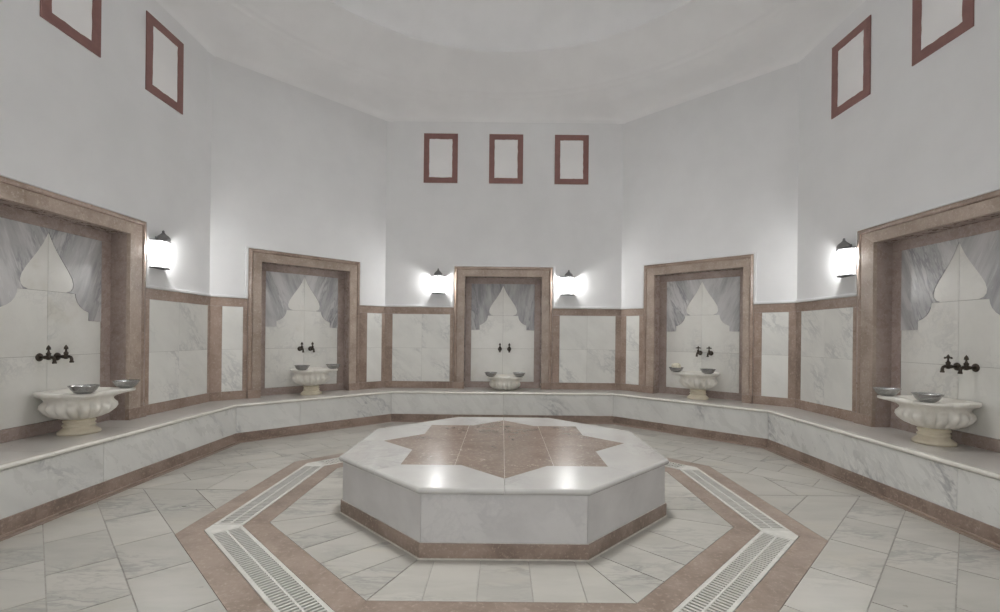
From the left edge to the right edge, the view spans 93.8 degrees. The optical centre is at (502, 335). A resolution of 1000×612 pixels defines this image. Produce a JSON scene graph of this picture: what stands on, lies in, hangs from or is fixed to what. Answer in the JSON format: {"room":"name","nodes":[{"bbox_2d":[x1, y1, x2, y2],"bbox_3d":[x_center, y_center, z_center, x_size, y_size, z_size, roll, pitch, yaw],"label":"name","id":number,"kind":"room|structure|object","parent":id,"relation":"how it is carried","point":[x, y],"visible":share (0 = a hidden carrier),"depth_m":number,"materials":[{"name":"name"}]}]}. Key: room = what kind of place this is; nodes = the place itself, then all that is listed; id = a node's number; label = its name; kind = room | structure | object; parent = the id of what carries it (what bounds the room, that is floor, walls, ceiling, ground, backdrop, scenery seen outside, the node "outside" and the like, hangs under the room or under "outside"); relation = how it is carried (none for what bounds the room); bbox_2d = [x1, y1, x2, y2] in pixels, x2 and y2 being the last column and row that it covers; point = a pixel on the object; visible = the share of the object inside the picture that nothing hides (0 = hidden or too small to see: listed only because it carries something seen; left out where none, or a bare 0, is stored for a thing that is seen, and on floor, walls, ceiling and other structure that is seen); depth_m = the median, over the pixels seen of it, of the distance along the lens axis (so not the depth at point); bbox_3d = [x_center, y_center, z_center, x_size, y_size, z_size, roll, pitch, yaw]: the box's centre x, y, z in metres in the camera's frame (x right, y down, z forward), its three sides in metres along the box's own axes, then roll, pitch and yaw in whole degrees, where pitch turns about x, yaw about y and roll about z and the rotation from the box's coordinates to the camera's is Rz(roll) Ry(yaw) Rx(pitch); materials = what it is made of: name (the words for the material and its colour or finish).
{"room":"spa","nodes":[
{"label":"spa","id":0,"kind":"room"},
{"bbox_2d":[0,0,211,295],"bbox_3d":[-4.395,-1.261,4.476,0.450,5.707,4.880,1,0,0],"label":"wall","id":1,"kind":"structure","parent":0,"point":[76,122],"depth_m":5.03,"materials":[{"name":"white paint"}]},
{"bbox_2d":[40,0,101,57],"bbox_3d":[-4.147,-3.324,4.506,0.022,0.912,0.627,1,0,0],"label":"window","id":2,"kind":"structure","parent":1,"relation":"in","point":[80,20],"depth_m":4.57,"materials":[{"name":"paint"}]},
{"bbox_2d":[0,173,148,447],"bbox_3d":[-4.277,-0.183,4.504,0.288,2.325,1.963,1,0,0],"label":"niche","id":3,"kind":"object","parent":1,"relation":"attached to","point":[74,272],"visible":0.97,"depth_m":4.61,"materials":[{"name":"stone"}]},
{"bbox_2d":[35,345,56,363],"bbox_3d":[-4.279,0.172,4.398,0.164,0.176,0.078,1,0,0],"label":"faucet","id":4,"kind":"object","parent":3,"relation":"attached to","point":[39,357],"visible":1,"depth_m":4.39,"materials":[{"name":"brown metal"}]},
{"bbox_2d":[54,345,73,362],"bbox_3d":[-4.279,0.172,4.574,0.164,0.176,0.078,1,0,0],"label":"faucet","id":5,"kind":"object","parent":3,"relation":"attached to","point":[58,356],"visible":0.97,"depth_m":4.56,"materials":[{"name":"brown metal"}]},
{"bbox_2d":[149,230,170,269],"bbox_3d":[-4.097,-1.041,5.641,0.154,0.464,0.284,1,0,0],"label":"wall sconce","id":6,"kind":"object","parent":1,"relation":"attached to","point":[160,240],"visible":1,"depth_m":5.62,"materials":[{"name":"metal"}]},
{"bbox_2d":[145,11,183,114],"bbox_3d":[-4.148,-3.324,5.746,0.022,0.912,0.627,1,0,0],"label":"window","id":7,"kind":"structure","parent":1,"relation":"in","point":[164,62],"depth_m":5.72,"materials":[{"name":"paint"}]},
{"bbox_2d":[145,285,210,415],"bbox_3d":[-4.171,0.169,6.056,0.032,1.534,1.220,1,0,0],"label":"wainscot","id":8,"kind":"structure","parent":1,"relation":"attached to","point":[177,324],"depth_m":5.97,"materials":[{"name":"stone"}]},
{"bbox_2d":[210,55,386,323],"bbox_3d":[-3.333,-1.249,7.826,0.450,5.707,3.328,1,0,45],"label":"wall","id":9,"kind":"structure","parent":0,"point":[294,169],"depth_m":7.45,"materials":[{"name":"white paint"}]},
{"bbox_2d":[209,294,247,401],"bbox_3d":[-4.002,0.170,6.830,0.032,1.534,0.494,1,0,45],"label":"wainscot","id":10,"kind":"structure","parent":9,"relation":"attached to","point":[228,316],"depth_m":6.83,"materials":[{"name":"stone"}]},
{"bbox_2d":[245,246,361,398],"bbox_3d":[-3.262,-0.172,7.726,0.288,2.325,1.893,1,0,45],"label":"niche","id":11,"kind":"object","parent":9,"relation":"attached to","point":[294,298],"visible":0.99,"depth_m":7.69,"materials":[{"name":"stone"}]},
{"bbox_2d":[297,342,303,352],"bbox_3d":[-3.304,0.182,7.686,0.164,0.176,0.078,1,0,45],"label":"faucet","id":12,"kind":"object","parent":11,"relation":"attached to","point":[299,348],"visible":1,"depth_m":7.67,"materials":[{"name":"brown metal"}]},
{"bbox_2d":[308,342,314,351],"bbox_3d":[-3.179,0.184,7.811,0.164,0.176,0.078,1,0,45],"label":"faucet","id":13,"kind":"object","parent":11,"relation":"attached to","point":[310,348],"visible":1,"depth_m":7.80,"materials":[{"name":"brown metal"}]},
{"bbox_2d":[359,303,384,389],"bbox_3d":[-2.362,0.188,8.474,0.032,1.534,0.519,1,0,45],"label":"wainscot","id":14,"kind":"structure","parent":9,"relation":"attached to","point":[371,318],"depth_m":8.47,"materials":[{"name":"stone"}]},
{"bbox_2d":[0,420,999,611],"bbox_3d":[-0.009,1.562,3.547,7.463,0.156,9.332,1,0,0],"label":"floor","id":15,"kind":"structure","parent":0,"point":[143,545],"depth_m":3.26,"materials":[{"name":"stone"}]},
{"bbox_2d":[204,524,242,534],"bbox_3d":[-2.142,1.485,3.561,0.241,0.024,0.183,1,0,0],"label":"plate","id":16,"kind":"object","parent":15,"relation":"on","point":[212,529],"visible":0.65,"depth_m":3.58,"materials":[{"name":"stone"}]},
{"bbox_2d":[214,466,323,524],"bbox_3d":[-2.147,1.485,4.479,0.234,0.024,1.647,1,0,0],"label":"drain grate","id":17,"kind":"object","parent":15,"relation":"on","point":[252,508],"visible":0.94,"depth_m":4.25,"materials":[{"name":"plastic"}]},
{"bbox_2d":[208,526,333,611],"bbox_3d":[-1.519,1.492,2.968,1.647,0.024,0.234,1,0,45],"label":"drain grate","id":18,"kind":"object","parent":15,"relation":"on","point":[281,590],"visible":1,"depth_m":2.91,"materials":[{"name":"plastic"}]},
{"bbox_2d":[303,462,324,465],"bbox_3d":[-2.144,1.485,5.396,0.241,0.024,0.183,1,0,0],"label":"plate","id":19,"kind":"object","parent":15,"relation":"on","point":[311,463],"visible":0.73,"depth_m":5.36,"materials":[{"name":"stone"}]},
{"bbox_2d":[317,457,342,465],"bbox_3d":[-1.522,1.492,5.991,0.234,0.024,1.647,1,0,45],"label":"drain grate","id":20,"kind":"object","parent":15,"relation":"on","point":[333,460],"visible":0.16,"depth_m":5.49,"materials":[{"name":"stone"}]},
{"bbox_2d":[0,388,999,544],"bbox_3d":[-0.006,1.245,4.481,8.379,0.530,8.379,1,0,0],"label":"bench","id":21,"kind":"object","parent":15,"relation":"on","point":[45,477],"visible":0.96,"depth_m":5.29,"materials":[{"name":"stone"}]},
{"bbox_2d":[33,387,135,435],"bbox_3d":[-4.061,0.732,4.521,0.589,0.410,0.650,1,0,0],"label":"washbasin","id":22,"kind":"object","parent":21,"relation":"on","point":[78,412],"visible":0.97,"depth_m":4.39,"materials":[{"name":"stone"}]},
{"bbox_2d":[67,384,100,393],"bbox_3d":[-3.841,0.491,4.291,0.231,0.075,0.231,1,0,0],"label":"metal bowl","id":23,"kind":"object","parent":22,"relation":"on","point":[83,388],"visible":1,"depth_m":4.25,"materials":[{"name":"silver metal"}]},
{"bbox_2d":[112,379,139,387],"bbox_3d":[-3.841,0.491,4.773,0.231,0.075,0.231,1,0,0],"label":"metal bowl","id":24,"kind":"object","parent":22,"relation":"on","point":[129,383],"visible":1,"depth_m":4.72,"materials":[{"name":"silver metal"}]},
{"bbox_2d":[290,367,337,394],"bbox_3d":[-3.092,0.740,7.586,0.589,0.415,0.650,1,0,45],"label":"washbasin","id":25,"kind":"object","parent":21,"relation":"on","point":[311,378],"visible":0.98,"depth_m":7.44,"materials":[{"name":"stone"}]},
{"bbox_2d":[294,365,309,369],"bbox_3d":[-3.113,0.494,7.255,0.231,0.075,0.231,1,0,45],"label":"metal bowl","id":26,"kind":"object","parent":25,"relation":"on","point":[298,367],"visible":0.98,"depth_m":7.19,"materials":[{"name":"silver metal"}]},
{"bbox_2d":[326,364,340,368],"bbox_3d":[-2.759,0.498,7.610,0.231,0.075,0.231,1,0,45],"label":"metal bowl","id":27,"kind":"object","parent":25,"relation":"on","point":[330,366],"visible":1,"depth_m":7.55,"materials":[{"name":"silver metal"}]},
{"bbox_2d":[487,374,522,389],"bbox_3d":[0.038,0.861,8.541,0.650,0.270,0.589,1,0,0],"label":"washbasin","id":28,"kind":"object","parent":21,"relation":"on","point":[499,381],"visible":0.85,"depth_m":8.34,"materials":[{"name":"stone"}]},
{"bbox_2d":[485,372,496,376],"bbox_3d":[-0.211,0.685,8.324,0.231,0.075,0.231,1,0,0],"label":"metal bowl","id":29,"kind":"object","parent":28,"relation":"on","point":[489,374],"visible":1,"depth_m":8.26,"materials":[{"name":"silver metal"}]},
{"bbox_2d":[513,372,524,376],"bbox_3d":[0.291,0.691,8.324,0.231,0.075,0.231,1,0,0],"label":"metal bowl","id":30,"kind":"object","parent":28,"relation":"on","point":[517,374],"visible":1,"depth_m":8.26,"materials":[{"name":"silver metal"}]},
{"bbox_2d":[671,371,719,399],"bbox_3d":[3.135,0.800,7.540,0.650,0.428,0.589,1,0,45],"label":"washbasin","id":31,"kind":"object","parent":21,"relation":"on","point":[698,382],"visible":0.93,"depth_m":7.40,"materials":[{"name":"stone"}]},
{"bbox_2d":[669,367,683,371],"bbox_3d":[2.807,0.545,7.564,0.231,0.075,0.231,1,0,45],"label":"metal bowl","id":32,"kind":"object","parent":31,"relation":"on","point":[671,368],"visible":0.98,"depth_m":7.50,"materials":[{"name":"silver metal"}]},
{"bbox_2d":[672,363,680,367],"bbox_3d":[2.807,0.502,7.566,0.160,0.125,0.096,1,0,45],"label":"soap","id":33,"kind":"object","parent":32,"relation":"in","point":[674,365],"visible":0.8,"depth_m":7.53,"materials":[{"name":"beige wax"}]},
{"bbox_2d":[700,369,715,373],"bbox_3d":[3.162,0.548,7.210,0.231,0.075,0.231,1,0,45],"label":"metal bowl","id":34,"kind":"object","parent":31,"relation":"on","point":[705,371],"visible":1,"depth_m":7.15,"materials":[{"name":"silver metal"}]},
{"bbox_2d":[877,395,981,446],"bbox_3d":[4.070,0.814,4.461,0.564,0.420,0.650,1,0,0],"label":"washbasin","id":35,"kind":"object","parent":21,"relation":"on","point":[934,421],"visible":0.95,"depth_m":4.33,"materials":[{"name":"stone"}]},
{"bbox_2d":[872,387,900,395],"bbox_3d":[3.868,0.564,4.712,0.231,0.075,0.231,1,0,0],"label":"metal bowl","id":36,"kind":"object","parent":35,"relation":"on","point":[883,391],"visible":1,"depth_m":4.66,"materials":[{"name":"silver metal"}]},
{"bbox_2d":[911,392,943,402],"bbox_3d":[3.869,0.564,4.260,0.231,0.075,0.231,1,0,0],"label":"metal bowl","id":37,"kind":"object","parent":35,"relation":"on","point":[920,396],"visible":1,"depth_m":4.21,"materials":[{"name":"silver metal"}]},
{"bbox_2d":[339,417,668,561],"bbox_3d":[0.008,1.263,4.503,2.775,0.483,2.775,1,0,0],"label":"platform","id":38,"kind":"object","parent":15,"relation":"on","point":[456,488],"visible":1,"depth_m":3.47,"materials":[{"name":"stone"}]},
{"bbox_2d":[665,462,686,469],"bbox_3d":[1.500,1.524,5.995,1.647,0.024,0.234,1,0,45],"label":"drain grate","id":39,"kind":"object","parent":15,"relation":"on","point":[678,466],"visible":0.1,"depth_m":5.49,"materials":[{"name":"stone"}]},
{"bbox_2d":[679,465,699,469],"bbox_3d":[2.124,1.531,5.402,0.241,0.024,0.183,1,0,0],"label":"plate","id":40,"kind":"object","parent":15,"relation":"on","point":[687,467],"visible":0.68,"depth_m":5.36,"materials":[{"name":"stone"}]},
{"bbox_2d":[672,531,794,611],"bbox_3d":[1.504,1.524,2.971,0.234,0.024,1.647,1,0,45],"label":"drain grate","id":41,"kind":"object","parent":15,"relation":"on","point":[732,583],"visible":1,"depth_m":2.93,"materials":[{"name":"plastic"}]},
{"bbox_2d":[680,470,788,529],"bbox_3d":[2.128,1.531,4.484,0.234,0.024,1.647,1,0,0],"label":"drain grate","id":42,"kind":"object","parent":15,"relation":"on","point":[750,513],"visible":0.94,"depth_m":4.27,"materials":[{"name":"plastic"}]},
{"bbox_2d":[760,530,798,540],"bbox_3d":[2.126,1.531,3.566,0.241,0.024,0.183,1,0,0],"label":"plate","id":43,"kind":"object","parent":15,"relation":"on","point":[788,534],"visible":0.65,"depth_m":3.60,"materials":[{"name":"stone"}]},
{"bbox_2d":[385,121,622,381],"bbox_3d":[0.015,-1.213,8.896,4.880,5.707,0.450,1,0,0],"label":"wall","id":44,"kind":"structure","parent":0,"point":[576,228],"depth_m":8.67,"materials":[{"name":"white paint"}]},
{"bbox_2d":[384,305,453,387],"bbox_3d":[-1.553,0.197,8.653,1.275,1.534,0.032,1,0,0],"label":"wainscot","id":45,"kind":"structure","parent":44,"relation":"attached to","point":[418,338],"depth_m":8.66,"materials":[{"name":"stone"}]},
{"bbox_2d":[431,268,445,293],"bbox_3d":[-1.187,-1.010,8.593,0.284,0.464,0.154,1,0,0],"label":"wall sconce","id":46,"kind":"object","parent":44,"relation":"attached to","point":[438,274],"visible":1,"depth_m":8.59,"materials":[{"name":"metal"}]},
{"bbox_2d":[424,133,457,182],"bbox_3d":[-1.148,-3.292,8.669,0.627,0.912,0.022,1,0,0],"label":"window","id":47,"kind":"structure","parent":44,"relation":"in","point":[440,149],"depth_m":8.67,"materials":[{"name":"paint"}]},
{"bbox_2d":[452,265,554,389],"bbox_3d":[0.003,-0.138,8.767,1.907,2.325,0.288,1,0,0],"label":"niche","id":48,"kind":"object","parent":44,"relation":"attached to","point":[493,305],"visible":0.98,"depth_m":8.84,"materials":[{"name":"stone"}]},
{"bbox_2d":[489,134,522,183],"bbox_3d":[0.062,-3.279,8.670,0.627,0.912,0.022,1,0,0],"label":"window","id":49,"kind":"structure","parent":44,"relation":"in","point":[505,150],"depth_m":8.67,"materials":[{"name":"paint"}]},
{"bbox_2d":[561,270,575,294],"bbox_3d":[1.213,-0.984,8.596,0.284,0.464,0.154,1,0,0],"label":"wall sconce","id":50,"kind":"object","parent":44,"relation":"attached to","point":[568,275],"visible":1,"depth_m":8.59,"materials":[{"name":"metal"}]},
{"bbox_2d":[554,135,588,184],"bbox_3d":[1.277,-3.266,8.672,0.627,0.912,0.022,1,0,0],"label":"window","id":51,"kind":"structure","parent":44,"relation":"in","point":[571,151],"depth_m":8.67,"materials":[{"name":"paint"}]},
{"bbox_2d":[552,307,620,389],"bbox_3d":[1.552,0.230,8.657,1.275,1.534,0.032,1,0,0],"label":"wainscot","id":52,"kind":"structure","parent":44,"relation":"attached to","point":[586,341],"depth_m":8.66,"materials":[{"name":"stone"}]},
{"bbox_2d":[156,0,865,123],"bbox_3d":[0.085,-7.287,4.481,8.384,6.681,8.384,1,0,0],"label":"ceiling","id":53,"kind":"structure","parent":0,"point":[517,61],"depth_m":7.53,"materials":[{"name":"paint"}]},
{"bbox_2d":[621,61,799,326],"bbox_3d":[3.365,-1.178,7.834,3.328,5.707,0.450,1,0,45],"label":"wall","id":54,"kind":"structure","parent":0,"point":[714,174],"depth_m":7.44,"materials":[{"name":"white paint"}]},
{"bbox_2d":[620,306,643,391],"bbox_3d":[2.341,0.238,8.500,0.459,1.534,0.032,1,0,45],"label":"wainscot","id":55,"kind":"structure","parent":54,"relation":"attached to","point":[631,369],"depth_m":8.50,"materials":[{"name":"stone"}]},
{"bbox_2d":[641,252,756,403],"bbox_3d":[3.225,-0.103,7.780,1.883,2.325,0.288,1,0,45],"label":"niche","id":56,"kind":"object","parent":54,"relation":"attached to","point":[704,303],"visible":0.97,"depth_m":7.78,"materials":[{"name":"stone"}]},
{"bbox_2d":[696,346,702,356],"bbox_3d":[3.244,0.253,7.755,0.089,0.176,0.164,1,0,45],"label":"faucet","id":57,"kind":"object","parent":56,"relation":"attached to","point":[698,347],"visible":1,"depth_m":7.73,"materials":[{"name":"brown metal"}]},
{"bbox_2d":[706,347,712,356],"bbox_3d":[3.369,0.254,7.630,0.089,0.176,0.164,1,0,45],"label":"faucet","id":58,"kind":"object","parent":56,"relation":"attached to","point":[710,353],"visible":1,"depth_m":7.61,"materials":[{"name":"brown metal"}]},
{"bbox_2d":[753,300,795,407],"bbox_3d":[3.981,0.256,6.864,0.564,1.534,0.033,1,0,45],"label":"wainscot","id":59,"kind":"structure","parent":54,"relation":"attached to","point":[774,329],"depth_m":6.86,"materials":[{"name":"stone"}]},
{"bbox_2d":[797,0,999,302],"bbox_3d":[4.435,-1.166,4.487,0.450,5.707,4.880,1,0,0],"label":"wall","id":60,"kind":"structure","parent":0,"point":[926,135],"depth_m":5.10,"materials":[{"name":"white paint"}]},
{"bbox_2d":[795,293,856,421],"bbox_3d":[4.176,0.258,6.099,0.032,1.534,1.155,1,0,0],"label":"wainscot","id":61,"kind":"structure","parent":60,"relation":"attached to","point":[825,380],"depth_m":6.02,"materials":[{"name":"stone"}]},
{"bbox_2d":[836,238,856,277],"bbox_3d":[4.129,-0.953,5.661,0.154,0.464,0.284,1,0,0],"label":"wall sconce","id":62,"kind":"object","parent":60,"relation":"attached to","point":[844,245],"visible":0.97,"depth_m":5.64,"materials":[{"name":"metal"}]},
{"bbox_2d":[831,15,870,118],"bbox_3d":[4.229,-3.235,5.686,0.022,0.912,0.627,1,0,0],"label":"window","id":63,"kind":"structure","parent":60,"relation":"in","point":[851,56],"depth_m":5.66,"materials":[{"name":"paint"}]},
{"bbox_2d":[854,187,999,457],"bbox_3d":[4.294,-0.092,4.546,0.288,2.325,2.028,1,0,0],"label":"niche","id":64,"kind":"object","parent":60,"relation":"attached to","point":[927,281],"visible":0.98,"depth_m":4.73,"materials":[{"name":"stone"}]},
{"bbox_2d":[940,354,960,372],"bbox_3d":[4.289,0.264,4.495,0.164,0.176,0.089,1,0,0],"label":"faucet","id":65,"kind":"object","parent":64,"relation":"attached to","point":[955,366],"visible":0.96,"depth_m":4.48,"materials":[{"name":"brown metal"}]},
{"bbox_2d":[957,355,979,373],"bbox_3d":[4.289,0.264,4.319,0.164,0.176,0.078,1,0,0],"label":"faucet","id":66,"kind":"object","parent":64,"relation":"attached to","point":[975,367],"visible":1,"depth_m":4.31,"materials":[{"name":"brown metal"}]},
{"bbox_2d":[912,0,974,65],"bbox_3d":[4.231,-3.235,4.506,0.022,0.912,0.627,1,0,0],"label":"window","id":67,"kind":"structure","parent":60,"relation":"in","point":[935,23],"depth_m":4.55,"materials":[{"name":"paint"}]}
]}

